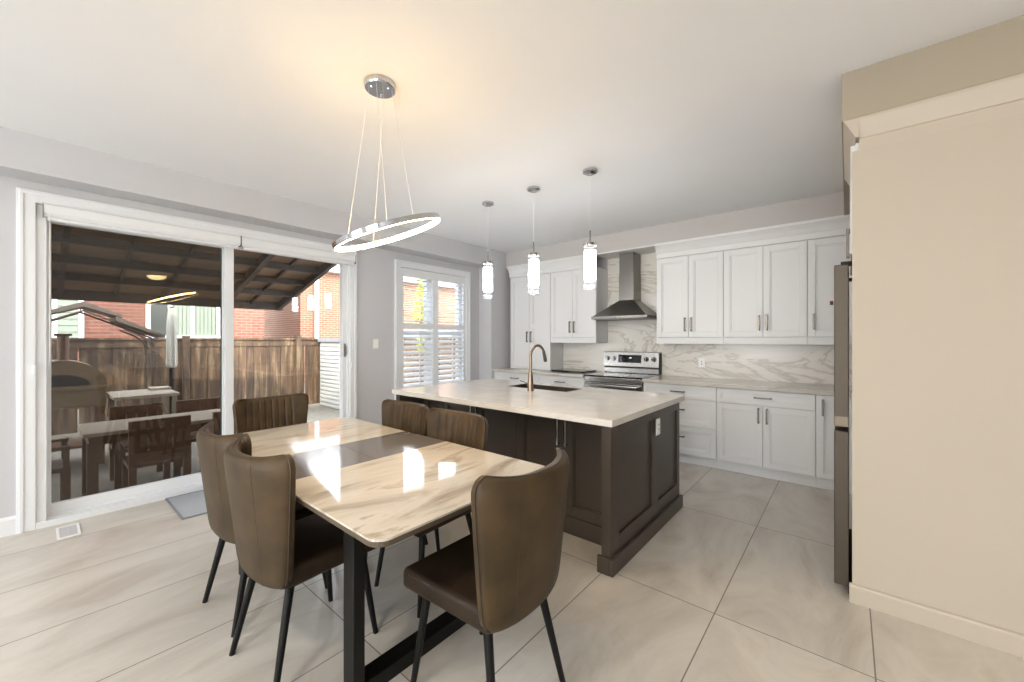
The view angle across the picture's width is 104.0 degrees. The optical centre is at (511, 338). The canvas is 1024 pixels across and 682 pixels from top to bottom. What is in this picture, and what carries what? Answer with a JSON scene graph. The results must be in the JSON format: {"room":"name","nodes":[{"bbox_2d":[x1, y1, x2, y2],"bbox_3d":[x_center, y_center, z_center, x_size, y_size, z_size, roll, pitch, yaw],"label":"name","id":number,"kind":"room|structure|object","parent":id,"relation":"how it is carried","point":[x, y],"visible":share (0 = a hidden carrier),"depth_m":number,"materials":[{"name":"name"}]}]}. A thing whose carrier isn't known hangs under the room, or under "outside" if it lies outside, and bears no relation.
{"room":"eat-in kitchen","nodes":[
{"label":"eat-in kitchen","id":0,"kind":"room"},
{"bbox_2d":[0,126,515,517],"bbox_3d":[-3.195,0.140,3.174,0.466,3.080,10.150,0,0,40],"label":"wall","id":1,"kind":"structure","parent":0,"point":[27,161],"depth_m":3.73,"materials":[{"name":"paint"}]},
{"bbox_2d":[0,515,15,537],"bbox_3d":[-3.348,1.315,2.859,0.235,0.130,9.071,0,0,40],"label":"baseboard","id":2,"kind":"structure","parent":1,"relation":"attached to","point":[7,524],"depth_m":2.80,"materials":[{"name":"white wood"}]},
{"bbox_2d":[43,203,240,364],"bbox_3d":[-3.017,-0.399,3.381,0.071,1.178,1.233,0,0,40],"label":"roller blind","id":3,"kind":"object","parent":1,"relation":"attached to","point":[55,213],"visible":1,"depth_m":3.25,"materials":[{"name":"white fabric"}]},
{"bbox_2d":[16,187,356,533],"bbox_3d":[-2.683,0.152,3.811,0.031,2.456,2.566,0,0,40],"label":"trim","id":4,"kind":"structure","parent":1,"relation":"attached to","point":[26,199],"depth_m":2.87,"materials":[{"name":"white wood"}]},
{"bbox_2d":[36,204,348,529],"bbox_3d":[-2.758,0.210,3.884,0.221,2.380,2.401,0,0,40],"label":"door","id":5,"kind":"structure","parent":1,"relation":"in","point":[48,514],"depth_m":3.22,"materials":[{"name":"white plastic"}]},
{"bbox_2d":[240,236,355,367],"bbox_3d":[-2.244,-0.324,4.301,0.071,1.328,1.167,0,0,40],"label":"roller blind","id":6,"kind":"object","parent":1,"relation":"attached to","point":[251,244],"visible":0.98,"depth_m":4.25,"materials":[{"name":"white fabric"}]},
{"bbox_2d":[373,339,377,348],"bbox_3d":[-1.702,0.060,4.995,0.009,0.116,0.072,0,0,40],"label":"light switch","id":7,"kind":"object","parent":1,"relation":"attached to","point":[375,341],"visible":1,"depth_m":4.99,"materials":[{"name":"plastic"}]},
{"bbox_2d":[394,259,470,399],"bbox_3d":[-1.086,-0.095,5.712,0.030,1.890,1.360,0,0,40],"label":"trim","id":8,"kind":"structure","parent":1,"relation":"attached to","point":[398,264],"depth_m":5.30,"materials":[{"name":"white wood"}]},
{"bbox_2d":[404,279,460,385],"bbox_3d":[-1.204,-0.095,5.811,0.081,1.710,1.191,0,0,40],"label":"window","id":9,"kind":"structure","parent":1,"relation":"in","point":[425,283],"depth_m":5.78,"materials":[{"name":"white plastic"}]},
{"bbox_2d":[401,267,435,387],"bbox_3d":[-1.291,-0.093,5.498,0.086,1.705,0.589,0,0,42],"label":"plantation shutter","id":10,"kind":"object","parent":9,"relation":"attached to","point":[406,272],"visible":0.78,"depth_m":5.49,"materials":[{"name":"white wood"}]},
{"bbox_2d":[436,273,465,384],"bbox_3d":[-0.911,-0.092,5.951,0.086,1.705,0.589,0,0,42],"label":"plantation shutter","id":11,"kind":"object","parent":9,"relation":"attached to","point":[439,277],"visible":0.78,"depth_m":5.93,"materials":[{"name":"white wood"}]},
{"bbox_2d":[0,0,1023,252],"bbox_3d":[-0.360,-1.500,0.792,7.970,0.200,10.150,0,0,40],"label":"ceiling","id":12,"kind":"structure","parent":0,"point":[682,110],"depth_m":2.26,"materials":[{"name":"paint"}]},
{"bbox_2d":[332,74,440,251],"bbox_3d":[-0.682,-0.934,2.200,0.595,0.933,0.570,0,0,40],"label":"ring chandelier","id":13,"kind":"object","parent":12,"relation":"hanging from","point":[376,85],"visible":1,"depth_m":2.14,"materials":[{"name":"silver metal"}]},
{"bbox_2d":[482,201,493,298],"bbox_3d":[-0.248,-0.905,4.113,0.124,0.990,0.124,0,0,40],"label":"pendant lamp","id":14,"kind":"object","parent":12,"relation":"hanging from","point":[486,271],"visible":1,"depth_m":4.08,"materials":[{"name":"white glass"}]},
{"bbox_2d":[527,186,539,294],"bbox_3d":[0.202,-0.905,3.716,0.124,0.990,0.124,0,0,40],"label":"pendant lamp","id":15,"kind":"object","parent":12,"relation":"hanging from","point":[533,263],"visible":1,"depth_m":3.68,"materials":[{"name":"white glass"}]},
{"bbox_2d":[583,167,597,289],"bbox_3d":[0.649,-0.905,3.324,0.124,0.990,0.124,0,0,40],"label":"pendant lamp","id":16,"kind":"object","parent":12,"relation":"hanging from","point":[589,255],"visible":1,"depth_m":3.29,"materials":[{"name":"white glass"}]},
{"bbox_2d":[0,461,1023,681],"bbox_3d":[-0.360,1.440,0.792,7.970,0.120,10.150,0,0,40],"label":"floor","id":17,"kind":"structure","parent":0,"point":[738,585],"depth_m":2.02,"materials":[{"name":"tile"}]},
{"bbox_2d":[56,523,80,539],"bbox_3d":[-3.181,1.377,2.868,0.256,0.006,0.115,0,0,40],"label":"floor vent","id":18,"kind":"object","parent":17,"relation":"in","point":[71,530],"visible":1,"depth_m":2.86,"materials":[{"name":"plastic"}]},
{"bbox_2d":[59,524,77,537],"bbox_3d":[-3.181,1.377,2.868,0.222,0.005,0.088,0,0,40],"label":"grille","id":19,"kind":"object","parent":18,"relation":"attached to","point":[71,530],"depth_m":2.86,"materials":[{"name":"grey metal"}]},
{"bbox_2d":[165,489,206,519],"bbox_3d":[-2.501,1.375,3.537,0.611,0.010,0.771,0,0,40],"label":"door mat","id":20,"kind":"object","parent":17,"relation":"on","point":[188,505],"visible":0.47,"depth_m":3.32,"materials":[{"name":"grey fabric"}]},
{"bbox_2d":[196,422,326,637],"bbox_3d":[-1.327,0.912,2.141,0.533,0.942,0.550,0,0,37],"label":"dining chair","id":21,"kind":"object","parent":17,"relation":"on","point":[211,447],"visible":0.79,"depth_m":1.90,"materials":[{"name":"brown leather"}]},
{"bbox_2d":[232,393,308,433],"bbox_3d":[-1.726,0.912,2.998,0.550,0.942,0.533,0,0,40],"label":"dining chair","id":22,"kind":"object","parent":17,"relation":"on","point":[261,413],"visible":0.48,"depth_m":3.12,"materials":[{"name":"brown leather"}]},
{"bbox_2d":[223,438,377,681],"bbox_3d":[-0.942,0.912,1.798,0.533,0.942,0.550,0,0,36],"label":"dining chair","id":23,"kind":"object","parent":17,"relation":"on","point":[275,550],"visible":0.97,"depth_m":1.56,"materials":[{"name":"brown leather"}]},
{"bbox_2d":[239,417,544,681],"bbox_3d":[-0.862,1.000,2.203,1.965,0.760,0.935,0,0,40],"label":"dining table","id":24,"kind":"object","parent":17,"relation":"on","point":[382,486],"visible":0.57,"depth_m":1.75,"materials":[{"name":"ceramic"}]},
{"bbox_2d":[366,399,428,556],"bbox_3d":[-0.860,0.912,2.661,0.533,0.942,0.550,0,0,40],"label":"dining chair","id":25,"kind":"object","parent":17,"relation":"on","point":[407,416],"visible":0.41,"depth_m":2.85,"materials":[{"name":"brown leather"}]},
{"bbox_2d":[374,408,487,617],"bbox_3d":[-0.452,0.912,2.299,0.533,0.942,0.550,0,0,40],"label":"dining chair","id":26,"kind":"object","parent":17,"relation":"on","point":[468,429],"visible":0.41,"depth_m":2.42,"materials":[{"name":"brown leather"}]},
{"bbox_2d":[403,448,569,681],"bbox_3d":[-0.080,0.912,1.569,0.550,0.942,0.533,0,0,40],"label":"dining chair","id":27,"kind":"object","parent":17,"relation":"on","point":[496,575],"visible":1,"depth_m":1.36,"materials":[{"name":"brown leather"}]},
{"bbox_2d":[494,372,538,382],"bbox_3d":[0.236,0.944,6.221,0.860,0.872,0.668,0,0,40],"label":"base cabinet","id":28,"kind":"object","parent":17,"relation":"on","point":[497,375],"visible":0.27,"depth_m":6.00,"materials":[{"name":"white paint"}]},
{"bbox_2d":[492,367,601,377],"bbox_3d":[0.523,0.487,5.983,1.610,0.039,0.665,0,0,40],"label":"countertop","id":29,"kind":"structure","parent":28,"relation":"on","point":[508,370],"depth_m":5.71,"materials":[{"name":"grey stone"}]},
{"bbox_2d":[511,273,562,369],"bbox_3d":[0.366,-0.256,6.286,0.774,1.447,0.376,0,0,40],"label":"cabinet","id":30,"kind":"object","parent":29,"relation":"on","point":[530,314],"visible":0.91,"depth_m":6.13,"materials":[{"name":"white paint"}]},
{"bbox_2d":[551,368,595,372],"bbox_3d":[0.884,0.456,5.748,0.540,0.024,0.360,0,0,40],"label":"serving board","id":31,"kind":"object","parent":29,"relation":"on","point":[563,369],"visible":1,"depth_m":5.63,"materials":[{"name":"black glass"}]},
{"bbox_2d":[396,394,682,577],"bbox_3d":[0.147,0.944,3.506,2.209,0.872,1.282,0,0,40],"label":"kitchen island","id":32,"kind":"object","parent":17,"relation":"on","point":[623,489],"visible":0.38,"depth_m":2.78,"materials":[{"name":"brown paint"}]},
{"bbox_2d":[392,379,684,426],"bbox_3d":[0.159,0.487,3.513,2.205,0.039,1.335,0,0,40],"label":"island countertop","id":33,"kind":"structure","parent":32,"relation":"on","point":[588,405],"depth_m":3.09,"materials":[{"name":"stone"}]},
{"bbox_2d":[520,344,546,390],"bbox_3d":[0.207,0.257,3.730,0.141,0.420,0.279,0,0,40],"label":"kitchen faucet","id":34,"kind":"object","parent":33,"relation":"on","point":[529,384],"visible":1,"depth_m":3.61,"materials":[{"name":"brown metal"}]},
{"bbox_2d":[511,384,579,391],"bbox_3d":[0.310,0.593,3.860,0.688,0.254,0.288,0,0,40],"label":"sink","id":35,"kind":"object","parent":33,"relation":"in","point":[542,387],"visible":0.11,"depth_m":3.97,"materials":[{"name":"metal"}]},
{"bbox_2d":[656,418,659,435],"bbox_3d":[1.050,0.630,2.872,0.010,0.116,0.072,0,0,40],"label":"wall outlet","id":36,"kind":"object","parent":32,"relation":"attached to","point":[658,419],"visible":1,"depth_m":2.86,"materials":[{"name":"plastic"}]},
{"bbox_2d":[539,375,584,386],"bbox_3d":[0.852,0.944,5.703,0.746,0.872,0.668,0,0,40],"label":"base cabinet","id":37,"kind":"object","parent":17,"relation":"on","point":[572,381],"visible":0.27,"depth_m":5.46,"materials":[{"name":"white paint"}]},
{"bbox_2d":[584,351,661,391],"bbox_3d":[1.423,0.761,5.184,0.782,1.178,0.701,0,0,40],"label":"range","id":38,"kind":"object","parent":17,"relation":"on","point":[632,367],"visible":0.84,"depth_m":5.20,"materials":[{"name":"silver metal"}]},
{"bbox_2d":[584,372,658,379],"bbox_3d":[1.419,0.471,5.184,0.776,0.018,0.575,0,0,40],"label":"cooktop","id":39,"kind":"object","parent":38,"relation":"in","point":[601,375],"depth_m":5.09,"materials":[{"name":"black glass"}]},
{"bbox_2d":[644,382,717,468],"bbox_3d":[2.045,0.944,4.701,0.790,0.872,0.668,0,0,40],"label":"base cabinet","id":40,"kind":"object","parent":17,"relation":"on","point":[698,411],"visible":0.52,"depth_m":4.36,"materials":[{"name":"white paint"}]},
{"bbox_2d":[642,375,851,396],"bbox_3d":[2.758,0.487,4.105,2.650,0.039,0.665,0,0,40],"label":"countertop","id":41,"kind":"structure","parent":40,"relation":"on","point":[790,387],"depth_m":4.18,"materials":[{"name":"grey stone"}]},
{"bbox_2d":[717,387,815,486],"bbox_3d":[2.668,0.944,4.178,0.834,0.872,0.668,0,0,40],"label":"base cabinet","id":42,"kind":"object","parent":17,"relation":"on","point":[767,434],"visible":0.97,"depth_m":3.93,"materials":[{"name":"white paint"}]},
{"bbox_2d":[816,394,851,493],"bbox_3d":[3.379,0.944,3.580,1.022,0.872,0.668,0,0,40],"label":"base cabinet","id":43,"kind":"object","parent":17,"relation":"on","point":[825,426],"visible":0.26,"depth_m":3.65,"materials":[{"name":"white paint"}]},
{"bbox_2d":[834,261,851,593],"bbox_3d":[2.355,0.480,2.266,0.809,1.800,0.901,0,0,40],"label":"refrigerator","id":44,"kind":"object","parent":17,"relation":"on","point":[842,533],"visible":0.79,"depth_m":2.16,"materials":[{"name":"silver metal"}]},
{"bbox_2d":[523,235,842,375],"bbox_3d":[2.936,-0.010,4.521,7.720,2.780,0.200,0,0,40],"label":"wall","id":45,"kind":"structure","parent":0,"point":[602,263],"depth_m":5.74,"materials":[{"name":"paint"}]},
{"bbox_2d":[551,267,607,342],"bbox_3d":[0.953,-0.463,5.794,0.750,1.035,0.376,0,0,40],"label":"upper cabinet","id":46,"kind":"object","parent":45,"relation":"attached to","point":[573,307],"visible":0.94,"depth_m":5.65,"materials":[{"name":"white paint"}]},
{"bbox_2d":[591,252,656,320],"bbox_3d":[1.496,-0.694,5.251,0.750,0.879,0.506,0,0,40],"label":"range hood","id":47,"kind":"object","parent":45,"relation":"attached to","point":[629,306],"visible":0.91,"depth_m":5.23,"materials":[{"name":"silver metal"}]},
{"bbox_2d":[657,251,723,343],"bbox_3d":[2.154,-0.463,4.785,0.744,1.036,0.376,0,0,40],"label":"upper cabinet","id":48,"kind":"object","parent":45,"relation":"attached to","point":[690,288],"visible":1,"depth_m":4.65,"materials":[{"name":"white paint"}]},
{"bbox_2d":[564,253,851,385],"bbox_3d":[2.392,-0.341,4.840,4.158,1.618,0.013,0,0,40],"label":"backsplash","id":49,"kind":"structure","parent":45,"relation":"attached to","point":[813,364],"depth_m":4.96,"materials":[{"name":"stone"}]},
{"bbox_2d":[698,358,704,367],"bbox_3d":[2.317,0.290,4.888,0.072,0.116,0.010,0,0,40],"label":"wall outlet","id":50,"kind":"object","parent":49,"relation":"attached to","point":[701,361],"visible":1,"depth_m":4.88,"materials":[{"name":"plastic"}]},
{"bbox_2d":[724,240,807,344],"bbox_3d":[2.726,-0.463,4.304,0.748,1.035,0.376,0,0,40],"label":"upper cabinet","id":51,"kind":"object","parent":45,"relation":"attached to","point":[766,287],"visible":0.98,"depth_m":4.17,"materials":[{"name":"white paint"}]},
{"bbox_2d":[808,235,851,344],"bbox_3d":[3.435,-0.463,3.709,1.102,1.035,0.376,0,0,40],"label":"upper cabinet","id":52,"kind":"object","parent":45,"relation":"attached to","point":[824,254],"visible":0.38,"depth_m":3.88,"materials":[{"name":"white paint"}]},
{"bbox_2d":[506,15,1023,267],"bbox_3d":[2.072,-1.275,3.478,7.300,0.250,2.508,0,0,40],"label":"wall","id":53,"kind":"structure","parent":0,"point":[993,52],"depth_m":2.03,"materials":[{"name":"beige paint"}]},
{"bbox_2d":[507,215,849,277],"bbox_3d":[1.949,-1.069,4.948,4.960,0.173,0.415,0,0,40],"label":"trim","id":54,"kind":"structure","parent":53,"relation":"attached to","point":[833,226],"depth_m":4.40,"materials":[{"name":"white paint"}]},
{"bbox_2d":[843,73,1023,185],"bbox_3d":[3.227,-1.067,1.524,3.020,0.165,0.995,0,0,40],"label":"trim","id":55,"kind":"structure","parent":53,"relation":"attached to","point":[1004,97],"depth_m":1.91,"materials":[{"name":"beige wood"}]},
{"bbox_2d":[846,143,858,274],"bbox_3d":[2.397,-0.743,2.247,0.799,0.586,0.941,0,0,40],"label":"upper cabinet","id":56,"kind":"object","parent":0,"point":[856,147],"visible":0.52,"depth_m":2.13,"materials":[{"name":"white paint"}]},
{"bbox_2d":[852,113,1023,633],"bbox_3d":[2.942,0.197,1.157,2.983,2.365,0.025,0,0,40],"label":"wall","id":57,"kind":"structure","parent":0,"point":[938,218],"depth_m":1.90,"materials":[{"name":"paint"}]},
{"bbox_2d":[849,582,1023,657],"bbox_3d":[2.923,1.332,1.144,2.995,0.096,0.018,0,0,40],"label":"baseboard","id":58,"kind":"structure","parent":57,"relation":"attached to","point":[999,638],"depth_m":1.89,"materials":[{"name":"white wood"}]},
{"label":"outside","id":59,"kind":"structure","parent":0,"visible":0},
{"bbox_2d":[51,403,339,502],"bbox_3d":[-13.901,1.730,18.207,35.290,0.100,70.000,0,0,40],"label":"ground","id":60,"kind":"structure","parent":59,"point":[316,412],"depth_m":5.19,"materials":[{"name":"grey concrete"}]},
{"bbox_2d":[51,437,70,500],"bbox_3d":[-4.632,1.245,3.845,0.531,0.870,0.510,0,0,40],"label":"patio chair","id":61,"kind":"object","parent":60,"relation":"on","point":[62,466],"visible":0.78,"depth_m":3.87,"materials":[{"name":"brown wood"}]},
{"bbox_2d":[51,334,107,463],"bbox_3d":[-6.005,0.805,5.305,0.741,1.750,0.861,0,0,40],"label":"oven","id":62,"kind":"object","parent":60,"relation":"on","point":[74,384],"visible":0.6,"depth_m":5.25,"materials":[{"name":"ceramic"}]},
{"bbox_2d":[51,438,81,451],"bbox_3d":[-6.012,1.415,5.311,0.640,0.030,0.780,0,0,40],"label":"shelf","id":63,"kind":"object","parent":62,"relation":"attached to","point":[75,443],"depth_m":5.36,"materials":[{"name":"brown wood"}]},
{"bbox_2d":[51,302,164,403],"bbox_3d":[-6.745,0.557,6.274,0.900,2.245,1.860,0,0,40],"label":"gazebo","id":64,"kind":"object","parent":60,"relation":"on","point":[115,319],"visible":0.62,"depth_m":6.48,"materials":[{"name":"metal"}]},
{"bbox_2d":[109,402,169,489],"bbox_3d":[-4.443,1.245,4.777,0.510,0.870,0.531,0,0,40],"label":"patio chair","id":65,"kind":"object","parent":60,"relation":"on","point":[150,409],"visible":0.4,"depth_m":4.78,"materials":[{"name":"brown wood"}]},
{"bbox_2d":[106,386,179,446],"bbox_3d":[-5.207,1.198,5.641,0.870,0.965,0.660,0,0,40],"label":"table","id":66,"kind":"object","parent":60,"relation":"on","point":[156,391],"depth_m":5.59,"materials":[{"name":"wood"}]},
{"bbox_2d":[77,409,219,495],"bbox_3d":[-3.889,1.302,4.730,0.760,0.755,1.660,0,0,40],"label":"patio table","id":67,"kind":"object","parent":60,"relation":"on","point":[95,434],"visible":0.44,"depth_m":4.09,"materials":[{"name":"brown wood"}]},
{"bbox_2d":[120,415,192,487],"bbox_3d":[-3.764,1.245,4.233,0.510,0.870,0.531,0,0,40],"label":"patio chair","id":68,"kind":"object","parent":60,"relation":"on","point":[139,456],"visible":0.87,"depth_m":4.09,"materials":[{"name":"brown wood"}]},
{"bbox_2d":[51,299,263,409],"bbox_3d":[-14.110,-2.120,9.633,6.700,7.600,13.300,0,0,40],"label":"brick house","id":69,"kind":"structure","parent":60,"relation":"on","point":[193,321],"depth_m":10.55,"materials":[{"name":"red brick"}]},
{"bbox_2d":[57,300,77,337],"bbox_3d":[-10.407,-0.690,9.350,0.025,1.640,0.370,0,0,40],"label":"window","id":70,"kind":"structure","parent":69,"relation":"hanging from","point":[68,325],"depth_m":9.36,"materials":[{"name":"white glass"}]},
{"bbox_2d":[172,305,189,334],"bbox_3d":[-9.074,-0.860,10.939,0.024,1.520,0.440,0,0,40],"label":"vertical blind","id":71,"kind":"object","parent":69,"relation":"hanging from","point":[182,312],"depth_m":10.98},
{"bbox_2d":[194,306,214,335],"bbox_3d":[-8.736,-0.860,11.341,0.024,1.521,0.530,0,0,40],"label":"vertical blind","id":72,"kind":"object","parent":69,"relation":"hanging from","point":[204,317],"depth_m":11.34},
{"bbox_2d":[166,307,177,413],"bbox_3d":[-5.487,0.580,6.450,0.360,2.200,0.360,0,0,40],"label":"patio umbrella","id":73,"kind":"object","parent":60,"relation":"on","point":[171,323],"visible":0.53,"depth_m":6.42,"materials":[{"name":"white fabric"}]},
{"bbox_2d":[51,224,336,310],"bbox_3d":[-4.740,0.094,4.145,3.150,3.171,5.470,0,0,40],"label":"patio cover","id":74,"kind":"object","parent":60,"relation":"on","point":[87,264],"visible":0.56,"depth_m":5.29,"materials":[{"name":"brown wood"}]},
{"bbox_2d":[176,397,219,466],"bbox_3d":[-4.045,1.245,5.252,0.510,0.870,0.531,0,0,40],"label":"patio chair","id":75,"kind":"object","parent":60,"relation":"on","point":[182,406],"visible":0.08,"depth_m":5.36,"materials":[{"name":"brown wood"}]},
{"bbox_2d":[213,411,235,434],"bbox_3d":[-3.327,1.245,4.754,0.510,0.870,0.531,0,0,40],"label":"patio chair","id":76,"kind":"object","parent":60,"relation":"on","point":[216,415],"visible":0.06,"depth_m":4.43,"materials":[{"name":"brown wood"}]},
{"bbox_2d":[51,336,454,435],"bbox_3d":[-4.583,0.807,10.473,0.170,1.745,22.143,0,0,40],"label":"fence","id":77,"kind":"object","parent":60,"relation":"on","point":[263,367],"visible":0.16,"depth_m":8.34,"materials":[{"name":"brown wood"}]},
{"bbox_2d":[318,339,339,409],"bbox_3d":[-3.781,0.835,9.725,2.180,1.690,0.890,0,0,40],"label":"storage shed","id":78,"kind":"object","parent":60,"relation":"on","point":[329,348],"visible":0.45,"depth_m":9.74,"materials":[{"name":"white plastic"}]},
{"bbox_2d":[264,264,454,337],"bbox_3d":[-5.766,-1.495,23.453,7.700,6.350,16.200,0,0,40],"label":"brick house","id":79,"kind":"structure","parent":60,"relation":"on","point":[315,313],"depth_m":16.15,"materials":[{"name":"brick"}]},
{"bbox_2d":[412,278,423,381],"bbox_3d":[-2.273,0.013,10.051,0.503,3.339,0.478,0,0,40],"label":"tree","id":80,"kind":"object","parent":60,"relation":"on","point":[422,283],"visible":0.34,"depth_m":9.99,"materials":[{"name":"green plant"}]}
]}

